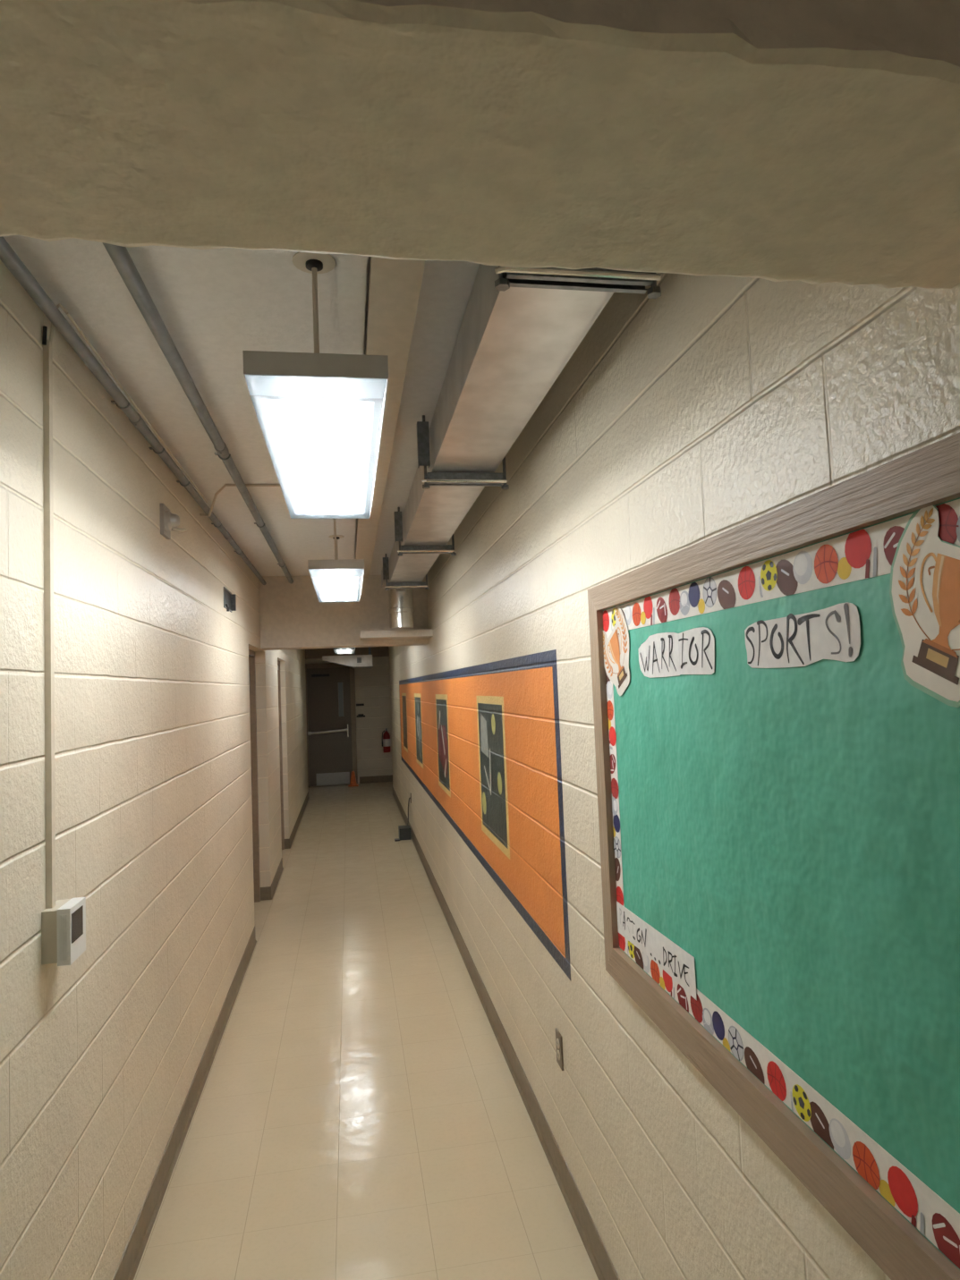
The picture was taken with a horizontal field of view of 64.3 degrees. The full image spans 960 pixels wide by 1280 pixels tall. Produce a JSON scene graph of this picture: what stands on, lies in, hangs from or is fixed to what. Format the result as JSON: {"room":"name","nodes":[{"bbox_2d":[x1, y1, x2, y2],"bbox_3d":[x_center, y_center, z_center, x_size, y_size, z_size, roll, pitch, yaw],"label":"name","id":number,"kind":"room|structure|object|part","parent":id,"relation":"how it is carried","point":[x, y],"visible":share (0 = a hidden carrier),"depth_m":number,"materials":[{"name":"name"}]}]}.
{"room":"school corridor","nodes":[
{"label":"school corridor","id":0,"kind":"room"},
{"bbox_2d":[0,259,308,1279],"bbox_3d":[-1.842,0.825,5.892,0.200,2.815,14.920,-2,-3,-10],"label":"wall","id":1,"kind":"structure","parent":0,"point":[101,1053],"depth_m":2.32,"materials":[{"name":"beige brick"}]},
{"bbox_2d":[42,303,67,908],"bbox_3d":[-1.040,-0.095,1.869,0.088,1.480,0.032,-4,-4,33],"label":"conduit","id":2,"kind":"object","parent":1,"relation":"attached to","point":[47,345],"visible":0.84,"depth_m":1.88,"materials":[{"name":"beige plastic"}]},
{"bbox_2d":[41,897,85,966],"bbox_3d":[-1.009,0.706,1.855,0.068,0.130,0.114,-2,-3,-10],"label":"thermostat","id":3,"kind":"object","parent":1,"relation":"attached to","point":[63,925],"visible":1,"depth_m":1.81,"materials":[{"name":"beige plastic"}]},
{"bbox_2d":[0,236,266,584],"bbox_3d":[-1.349,-0.680,3.623,0.059,0.042,5.948,-2,-3,-10],"label":"conduit pipe","id":4,"kind":"object","parent":1,"relation":"attached to","point":[8,257],"visible":1,"depth_m":2.20,"materials":[{"name":"grey metal"}]},
{"bbox_2d":[159,503,186,539],"bbox_3d":[-1.261,-0.487,3.146,0.080,0.124,0.120,-2,-3,-10],"label":"fire alarm","id":5,"kind":"object","parent":1,"relation":"attached to","point":[169,521],"visible":1,"depth_m":3.11,"materials":[{"name":"beige plastic"}]},
{"bbox_3d":[-1.294,-0.486,3.140,0.014,0.124,0.120,-2,-3,-10],"label":"mounting plate","id":6,"kind":"part","parent":5,"relation":"part of","materials":[{"name":"white plastic"}]},
{"bbox_2d":[112,791,309,1279],"bbox_3d":[-1.755,2.175,5.868,0.146,0.114,14.820,-2,-3,-10],"label":"baseboard","id":7,"kind":"structure","parent":1,"relation":"attached to","point":[131,1258],"depth_m":3.16,"materials":[{"name":"brown rubber"}]},
{"bbox_2d":[223,586,236,612],"bbox_3d":[-1.563,-0.242,4.772,0.032,0.142,0.302,-2,-3,-10],"label":"junction box","id":8,"kind":"object","parent":1,"relation":"attached to","point":[229,598],"visible":1,"depth_m":4.84,"materials":[{"name":"black plastic"}]},
{"bbox_2d":[248,649,260,902],"bbox_3d":[-1.943,1.161,6.204,0.138,2.190,1.150,-2,-3,-10],"label":"door frame","id":9,"kind":"structure","parent":1,"relation":"in","point":[251,654],"depth_m":6.73,"materials":[{"name":"beige paint"}]},
{"bbox_2d":[277,660,284,849],"bbox_3d":[-2.302,1.310,8.450,0.140,2.190,1.030,-2,-3,-10],"label":"door","id":10,"kind":"structure","parent":1,"relation":"in","point":[278,661],"depth_m":8.92,"materials":[{"name":"beige paint"}]},
{"bbox_2d":[3,234,479,576],"bbox_3d":[-1.134,-0.607,7.014,4.200,0.120,16.700,-2,-3,-10],"label":"ceiling","id":11,"kind":"structure","parent":0,"point":[215,305],"depth_m":2.19,"materials":[{"name":"beige paint"}]},
{"bbox_2d":[102,242,293,583],"bbox_3d":[-1.131,-0.698,3.661,0.061,0.048,5.948,-2,-3,-10],"label":"conduit pipe","id":12,"kind":"object","parent":11,"relation":"attached to","point":[120,256],"visible":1,"depth_m":2.21,"materials":[{"name":"grey metal"}]},
{"bbox_2d":[199,483,279,517],"bbox_3d":[-1.041,-0.690,3.700,0.742,0.116,0.169,-3,-3,7],"label":"cable","id":13,"kind":"object","parent":11,"relation":"attached to","point":[224,485],"visible":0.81,"depth_m":3.67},
{"bbox_2d":[242,251,388,518],"bbox_3d":[-0.460,-0.672,2.254,0.308,0.371,1.204,-2,-3,-10],"label":"ceiling light","id":14,"kind":"object","parent":11,"relation":"hanging from","point":[320,416],"visible":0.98,"depth_m":1.80,"materials":[{"name":"paint"}]},
{"bbox_3d":[-0.384,-0.751,1.784,0.012,0.275,0.013,-2,-3,-10],"label":"stem","id":15,"kind":"part","parent":14,"relation":"part of","materials":[{"name":"white metal"}]},
{"bbox_2d":[307,518,364,601],"bbox_3d":[-0.911,-0.497,4.882,0.308,0.370,1.249,-2,-3,-10],"label":"ceiling light","id":16,"kind":"object","parent":11,"relation":"hanging from","point":[333,580],"visible":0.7,"depth_m":4.38,"materials":[{"name":"paint"}]},
{"bbox_3d":[-0.831,-0.578,4.390,0.012,0.275,0.013,-2,-3,-10],"label":"stem","id":17,"kind":"part","parent":16,"relation":"part of","materials":[{"name":"beige metal"}]},
{"bbox_2d":[333,647,355,653],"bbox_3d":[-1.995,-0.044,11.201,0.308,0.435,1.204,-2,-3,-10],"label":"ceiling light","id":18,"kind":"object","parent":11,"relation":"hanging from","point":[337,650],"visible":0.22,"depth_m":10.89,"materials":[{"name":"paint"}]},
{"bbox_2d":[305,646,389,659],"bbox_3d":[-2.377,0.132,14.302,4.000,0.385,0.250,-2,-3,-10],"label":"trim","id":19,"kind":"structure","parent":11,"relation":"attached to","point":[376,651],"depth_m":14.16,"materials":[{"name":"beige paint"}]},
{"bbox_2d":[322,646,372,668],"bbox_3d":[-2.305,0.179,13.263,0.825,0.610,0.910,-2,-3,-10],"label":"duct","id":20,"kind":"object","parent":11,"relation":"hanging from","point":[359,661],"visible":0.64,"depth_m":12.84,"materials":[{"name":"grey metal"}]},
{"bbox_3d":[-2.029,0.339,12.843,0.075,0.090,0.010,-2,-3,-10],"label":"access panel","id":21,"kind":"part","parent":20,"relation":"part of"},
{"bbox_2d":[338,254,367,559],"bbox_3d":[-0.635,-0.750,3.750,0.066,0.022,5.948,-2,-3,-10],"label":"trim","id":22,"kind":"structure","parent":11,"relation":"attached to","point":[351,268],"depth_m":1.98,"materials":[{"name":"beige paint"}]},
{"bbox_2d":[355,256,425,579],"bbox_3d":[-0.534,-0.745,3.767,0.122,0.038,5.948,-2,-3,-10],"label":"ceiling beam","id":23,"kind":"structure","parent":11,"relation":"attached to","point":[394,285],"depth_m":2.11,"materials":[{"name":"paint"}]},
{"bbox_2d":[382,553,429,590],"bbox_3d":[-0.553,-0.511,5.703,0.338,0.273,0.054,-2,-3,-10],"label":"hanger","id":24,"kind":"object","parent":11,"relation":"hanging from","point":[385,568],"visible":0.91,"depth_m":5.67,"materials":[{"name":"metal"}]},
{"bbox_3d":[-0.548,-0.398,5.681,0.314,0.015,0.023,-2,-3,-10],"label":"cross rod","id":25,"kind":"part","parent":24,"relation":"part of","materials":[{"name":"metal"}]},
{"bbox_2d":[393,507,456,556],"bbox_3d":[-0.305,-0.607,4.258,0.338,0.273,0.054,-2,-3,-10],"label":"hanger","id":26,"kind":"object","parent":11,"relation":"hanging from","point":[398,518],"visible":0.91,"depth_m":4.23,"materials":[{"name":"metal"}]},
{"bbox_3d":[-0.447,-0.604,4.239,0.011,0.270,0.011,0,-4,-32],"label":"threaded rod","id":27,"kind":"part","parent":26,"relation":"part of","materials":[{"name":"grey metal"}]},
{"bbox_3d":[-0.300,-0.494,4.235,0.314,0.015,0.023,-2,-3,-10],"label":"cross rod","id":28,"kind":"part","parent":26,"relation":"part of","materials":[{"name":"metal"}]},
{"bbox_3d":[-0.153,-0.613,4.290,0.011,0.270,0.011,0,-4,-32],"label":"threaded rod","id":29,"kind":"part","parent":26,"relation":"part of","materials":[{"name":"grey metal"}]},
{"bbox_2d":[416,415,508,489],"bbox_3d":[-0.063,-0.701,2.846,0.338,0.273,0.054,-2,-3,-10],"label":"hanger","id":30,"kind":"object","parent":11,"relation":"hanging from","point":[430,478],"visible":0.95,"depth_m":2.82,"materials":[{"name":"metal"}]},
{"bbox_3d":[-0.204,-0.698,2.828,0.011,0.270,0.011,-3,-4,13],"label":"threaded rod","id":31,"kind":"part","parent":30,"relation":"part of","materials":[{"name":"grey metal"}]},
{"bbox_3d":[-0.058,-0.588,2.824,0.314,0.015,0.023,-2,-3,-10],"label":"cross rod","id":32,"kind":"part","parent":30,"relation":"part of","materials":[{"name":"metal"}]},
{"bbox_3d":[0.089,-0.707,2.879,0.011,0.270,0.011,-3,-4,13],"label":"threaded rod","id":33,"kind":"part","parent":30,"relation":"part of","materials":[{"name":"grey metal"}]},
{"bbox_2d":[381,263,613,628],"bbox_3d":[-0.207,-0.515,3.670,0.287,0.495,5.620,-2,-3,-10],"label":"air duct","id":34,"kind":"object","parent":11,"relation":"hanging from","point":[512,345],"visible":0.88,"depth_m":2.12,"materials":[{"name":"metal"}]},
{"bbox_2d":[494,265,661,298],"bbox_3d":[0.178,-0.794,1.445,0.338,0.273,0.054,-2,-3,-10],"label":"hanger","id":35,"kind":"object","parent":11,"relation":"hanging from","point":[595,279],"visible":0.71,"depth_m":1.43,"materials":[{"name":"metal"}]},
{"bbox_3d":[0.036,-0.791,1.427,0.011,0.270,0.011,0,-4,-32],"label":"threaded rod","id":36,"kind":"part","parent":35,"relation":"part of","materials":[{"name":"grey metal"}]},
{"bbox_3d":[0.183,-0.682,1.423,0.314,0.015,0.023,-2,-3,-10],"label":"cross rod","id":37,"kind":"part","parent":35,"relation":"part of","materials":[{"name":"metal"}]},
{"bbox_3d":[0.330,-0.800,1.478,0.011,0.270,0.011,0,-4,-32],"label":"threaded rod","id":38,"kind":"part","parent":35,"relation":"part of","materials":[{"name":"grey metal"}]},
{"bbox_2d":[305,656,392,786],"bbox_3d":[-2.469,1.397,15.040,4.200,2.815,0.200,-2,-3,-10],"label":"wall","id":39,"kind":"structure","parent":0,"point":[372,685],"depth_m":14.99,"materials":[{"name":"beige paint"}]},
{"bbox_2d":[305,662,357,787],"bbox_3d":[-2.891,1.625,14.759,0.980,2.360,0.180,-2,-3,-10],"label":"door","id":40,"kind":"structure","parent":39,"relation":"in","point":[331,731],"depth_m":14.78,"materials":[{"name":"brown paint"}]},
{"bbox_3d":[-2.828,2.671,14.720,0.630,0.225,0.005,-2,-3,-10],"label":"kick plate","id":41,"kind":"part","parent":40,"relation":"part of","materials":[{"name":"silver metal"}]},
{"bbox_2d":[356,713,364,717],"bbox_3d":[-2.331,1.479,14.947,0.165,0.060,0.020,-2,-3,-10],"label":"wall plate","id":42,"kind":"object","parent":39,"relation":"attached to","point":[359,715],"visible":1,"depth_m":14.94,"materials":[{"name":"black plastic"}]},
{"bbox_2d":[359,774,392,783],"bbox_3d":[-2.398,2.730,14.858,3.900,0.130,0.008,-2,-3,-10],"label":"baseboard","id":43,"kind":"structure","parent":39,"relation":"attached to","point":[376,778],"depth_m":14.92,"materials":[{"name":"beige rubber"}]},
{"bbox_2d":[381,728,390,752],"bbox_3d":[-1.824,1.960,14.928,0.144,0.468,0.184,-3,-4,16],"label":"fire extinguisher","id":44,"kind":"object","parent":39,"relation":"attached to","point":[385,737],"visible":1,"depth_m":14.87,"materials":[{"name":"red metal"}]},
{"bbox_2d":[133,781,598,1279],"bbox_3d":[-1.018,2.321,6.839,4.200,0.120,16.700,-2,-3,-10],"label":"floor","id":45,"kind":"structure","parent":0,"point":[360,1113],"depth_m":3.28,"materials":[{"name":"beige tile"}]},
{"bbox_2d":[347,771,358,787],"bbox_3d":[-2.415,2.637,14.555,0.190,0.280,0.190,-2,-3,-10],"label":"traffic cone","id":46,"kind":"object","parent":45,"relation":"on","point":[352,783],"visible":1,"depth_m":14.51,"materials":[{"name":"orange plastic"}]},
{"bbox_2d":[394,797,411,841],"bbox_3d":[-0.959,2.167,9.384,0.216,0.486,0.545,-2,-3,-10],"label":"box","id":47,"kind":"object","parent":45,"relation":"on","point":[403,831],"visible":1,"depth_m":9.15,"materials":[{"name":"plastic"}]},
{"bbox_3d":[-0.892,2.127,9.468,0.052,0.402,0.408,-2,-3,-10],"label":"power cord","id":48,"kind":"part","parent":47,"relation":"part of","materials":[{"name":"black plastic"}]},
{"bbox_2d":[388,272,959,1279],"bbox_3d":[-0.213,0.773,6.089,0.200,2.815,14.750,-2,-3,-10],"label":"wall","id":49,"kind":"structure","parent":0,"point":[709,406],"depth_m":1.88,"materials":[{"name":"beige brick"}]},
{"bbox_2d":[258,575,428,650],"bbox_3d":[-1.194,-0.247,6.777,1.440,0.620,0.263,-2,-3,-10],"label":"beam","id":50,"kind":"structure","parent":49,"relation":"attached to","point":[292,616],"depth_m":6.61,"materials":[{"name":"beige paint"}]},
{"bbox_2d":[359,628,432,640],"bbox_3d":[-0.724,-0.043,6.549,0.602,0.058,0.320,-2,-3,-10],"label":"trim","id":51,"kind":"structure","parent":49,"relation":"attached to","point":[398,634],"depth_m":6.41,"materials":[{"name":"paint"}]},
{"bbox_2d":[0,0,959,288],"bbox_3d":[-0.144,-0.683,0.653,1.440,0.565,0.310,-2,-3,-10],"label":"beam","id":52,"kind":"structure","parent":49,"relation":"attached to","point":[809,141],"depth_m":0.61,"materials":[{"name":"beige paint"}]},
{"bbox_2d":[398,649,570,980],"bbox_3d":[-0.425,0.865,6.735,0.003,1.119,8.395,-2,-3,-10],"label":"wall mural","id":53,"kind":"object","parent":49,"relation":"attached to","point":[482,741],"visible":1,"depth_m":3.57,"materials":[{"name":"orange paint"}]},
{"bbox_3d":[-0.981,1.066,9.969,0.001,0.749,0.760,-2,-3,-10],"label":"painted panel","id":54,"kind":"part","parent":53,"relation":"part of","materials":[{"name":"beige paint"}]},
{"bbox_2d":[401,695,407,749],"bbox_3d":[-0.982,1.066,9.969,0.001,0.669,0.670,-2,-3,-10],"label":"picture","id":55,"kind":"object","parent":53,"relation":"attached to","point":[403,698],"depth_m":9.94,"materials":[{"name":"green paint"}]},
{"bbox_2d":[414,696,422,763],"bbox_3d":[-0.645,0.935,8.007,0.001,0.669,0.680,-2,-3,-10],"label":"picture","id":56,"kind":"object","parent":53,"relation":"attached to","point":[417,699],"depth_m":7.99,"materials":[{"name":"green paint"}]},
{"bbox_3d":[-0.644,0.935,8.007,0.001,0.749,0.770,-2,-3,-10],"label":"painted panel","id":57,"kind":"part","parent":53,"relation":"part of","materials":[{"name":"beige paint"}]},
{"bbox_2d":[435,698,449,791],"bbox_3d":[-0.292,0.798,5.949,0.001,0.669,0.675,-2,-3,-10],"label":"picture","id":58,"kind":"object","parent":53,"relation":"attached to","point":[441,704],"depth_m":5.92,"materials":[{"name":"green paint"}]},
{"bbox_3d":[-0.291,0.798,5.949,0.001,0.749,0.765,-2,-3,-10],"label":"painted panel","id":59,"kind":"part","parent":53,"relation":"part of","materials":[{"name":"beige paint"}]},
{"bbox_2d":[477,703,507,847],"bbox_3d":[0.058,0.662,3.911,0.001,0.669,0.675,-2,-3,-10],"label":"picture","id":60,"kind":"object","parent":53,"relation":"attached to","point":[490,721],"depth_m":3.86,"materials":[{"name":"green paint"}]},
{"bbox_3d":[0.059,0.662,3.911,0.001,0.749,0.765,-2,-3,-10],"label":"painted panel","id":61,"kind":"part","parent":53,"relation":"part of","materials":[{"name":"green paint"}]},
{"bbox_2d":[392,787,619,1279],"bbox_3d":[-0.176,2.124,6.059,0.216,0.114,14.655,-2,-3,-10],"label":"baseboard","id":62,"kind":"structure","parent":49,"relation":"attached to","point":[602,1264],"depth_m":3.12,"materials":[{"name":"brown rubber"}]},
{"bbox_2d":[555,1027,563,1070],"bbox_3d":[0.283,1.466,2.737,0.010,0.116,0.072,-2,-3,-10],"label":"wall outlet","id":63,"kind":"object","parent":49,"relation":"attached to","point":[558,1038],"visible":1,"depth_m":2.72,"materials":[{"name":"metal"}]},
{"bbox_2d":[556,1038,559,1048],"bbox_3d":[0.279,1.446,2.738,0.003,0.033,0.033,-2,-3,-10],"label":"receptacle","id":64,"kind":"object","parent":63,"relation":"attached to","point":[557,1039],"depth_m":2.73,"materials":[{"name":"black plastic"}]},
{"bbox_2d":[587,432,959,1279],"bbox_3d":[0.496,0.328,1.269,0.027,1.065,1.812,-2,-3,-10],"label":"bulletin board","id":65,"kind":"object","parent":49,"relation":"attached to","point":[794,832],"depth_m":1.18,"materials":[{"name":"green paper"}]},
{"bbox_3d":[0.348,0.385,2.126,0.027,1.065,0.070,-2,-3,-10],"label":"frame rail","id":66,"kind":"part","parent":65,"relation":"part of","materials":[{"name":"brown paint"}]},
{"bbox_3d":[0.363,0.373,2.062,0.002,0.776,0.058,-2,-3,-10],"label":"border strip","id":67,"kind":"part","parent":65,"relation":"part of","materials":[{"name":"paper"}]},
{"bbox_2d":[602,605,629,695],"bbox_3d":[0.357,0.029,2.023,0.002,0.239,0.214,-2,-3,-10],"label":"cutout","id":68,"kind":"object","parent":65,"relation":"attached to","point":[616,647],"visible":0.99,"depth_m":2.00,"materials":[{"name":"paper"}]},
{"bbox_2d":[616,901,696,1000],"bbox_3d":[0.411,0.728,1.833,0.001,0.092,0.476,-2,-3,-10],"label":"paper sign","id":69,"kind":"object","parent":65,"relation":"attached to","point":[679,964],"visible":1,"depth_m":1.78,"materials":[{"name":"white paper"}]},
{"bbox_2d":[638,627,714,678],"bbox_3d":[0.420,0.030,1.668,0.001,0.100,0.394,-2,-3,-10],"label":"paper sign","id":70,"kind":"object","parent":65,"relation":"attached to","point":[691,651],"visible":1,"depth_m":1.64,"materials":[{"name":"white paper"}]},
{"bbox_3d":[0.476,-0.170,1.299,0.027,0.067,1.812,-2,-3,-10],"label":"frame rail","id":71,"kind":"part","parent":65,"relation":"part of","materials":[{"name":"brown paint"}]},
{"bbox_3d":[0.481,-0.101,1.301,0.002,0.068,1.674,-2,-3,-10],"label":"border strip","id":72,"kind":"part","parent":65,"relation":"part of","materials":[{"name":"paper"}]},
{"bbox_3d":[0.515,0.818,1.240,0.027,0.082,1.812,-2,-3,-10],"label":"frame rail","id":73,"kind":"part","parent":65,"relation":"part of","materials":[{"name":"brown paint"}]},
{"bbox_3d":[0.514,0.741,1.251,0.002,0.067,1.674,-2,-3,-10],"label":"border strip","id":74,"kind":"part","parent":65,"relation":"part of","materials":[{"name":"paper"}]},
{"bbox_2d":[744,601,860,668],"bbox_3d":[0.499,-0.001,1.208,0.001,0.087,0.311,-2,-3,-10],"label":"paper sign","id":75,"kind":"object","parent":65,"relation":"attached to","point":[833,632],"visible":1,"depth_m":1.18,"materials":[{"name":"white paper"}]},
{"bbox_2d":[889,504,959,707],"bbox_3d":[0.552,-0.046,0.885,0.002,0.249,0.223,-2,-3,-10],"label":"cutout","id":76,"kind":"object","parent":65,"relation":"attached to","point":[924,585],"visible":1,"depth_m":0.93,"materials":[{"name":"paper"}]}
]}

